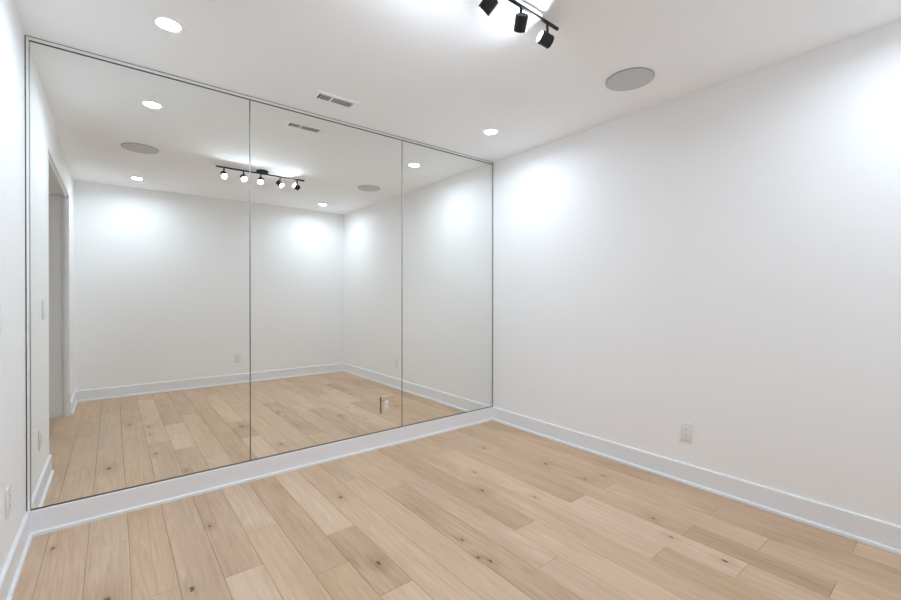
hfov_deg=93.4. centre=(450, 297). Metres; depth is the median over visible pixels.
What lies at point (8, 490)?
wall outlet
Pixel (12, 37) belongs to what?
wall
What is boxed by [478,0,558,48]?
track light
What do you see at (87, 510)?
baseboard
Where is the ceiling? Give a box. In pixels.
[13,0,900,161]
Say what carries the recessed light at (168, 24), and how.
in the ceiling
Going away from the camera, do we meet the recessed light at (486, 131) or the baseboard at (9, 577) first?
the baseboard at (9, 577)
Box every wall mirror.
[29,41,249,508]
[250,100,401,459]
[402,141,491,425]
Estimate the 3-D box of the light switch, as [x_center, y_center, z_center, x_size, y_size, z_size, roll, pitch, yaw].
[-1.661,0.080,1.561,0.008,0.115,0.070,0,0,-38]
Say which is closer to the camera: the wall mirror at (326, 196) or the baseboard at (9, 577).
the baseboard at (9, 577)
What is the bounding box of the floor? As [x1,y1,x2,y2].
[12,421,900,599]
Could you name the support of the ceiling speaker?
attached to the ceiling
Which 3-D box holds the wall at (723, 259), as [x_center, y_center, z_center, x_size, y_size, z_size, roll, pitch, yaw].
[1.482,-0.003,2.764,0.120,2.540,3.573,0,0,-38]
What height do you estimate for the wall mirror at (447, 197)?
2.288 m
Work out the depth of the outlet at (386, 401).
3.30 m
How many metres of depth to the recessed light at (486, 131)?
3.26 m
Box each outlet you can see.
[5,484,10,518]
[381,395,391,413]
[681,422,692,442]
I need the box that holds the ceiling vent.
[309,90,360,109]
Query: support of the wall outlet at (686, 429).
attached to the wall at (723, 259)
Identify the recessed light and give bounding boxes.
[153,16,183,32]
[483,129,497,134]
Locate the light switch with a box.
[0,303,0,333]
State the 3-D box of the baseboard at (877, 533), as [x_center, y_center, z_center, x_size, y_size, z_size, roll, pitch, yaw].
[1.425,1.105,2.723,0.026,0.124,3.333,0,0,-38]
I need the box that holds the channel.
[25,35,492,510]
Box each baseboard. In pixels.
[0,511,32,599]
[29,407,491,536]
[492,407,900,554]
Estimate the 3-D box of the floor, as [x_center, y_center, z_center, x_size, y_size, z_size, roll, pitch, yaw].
[-0.373,1.222,1.294,4.859,0.100,3.573,0,0,-38]
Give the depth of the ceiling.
2.19 m
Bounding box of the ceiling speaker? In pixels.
[606,67,654,90]
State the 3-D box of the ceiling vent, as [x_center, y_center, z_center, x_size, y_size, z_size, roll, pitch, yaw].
[-0.746,-1.271,2.746,0.294,0.006,0.128,0,0,-38]
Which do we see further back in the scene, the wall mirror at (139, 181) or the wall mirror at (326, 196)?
the wall mirror at (326, 196)
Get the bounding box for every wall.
[0,0,25,574]
[493,20,900,525]

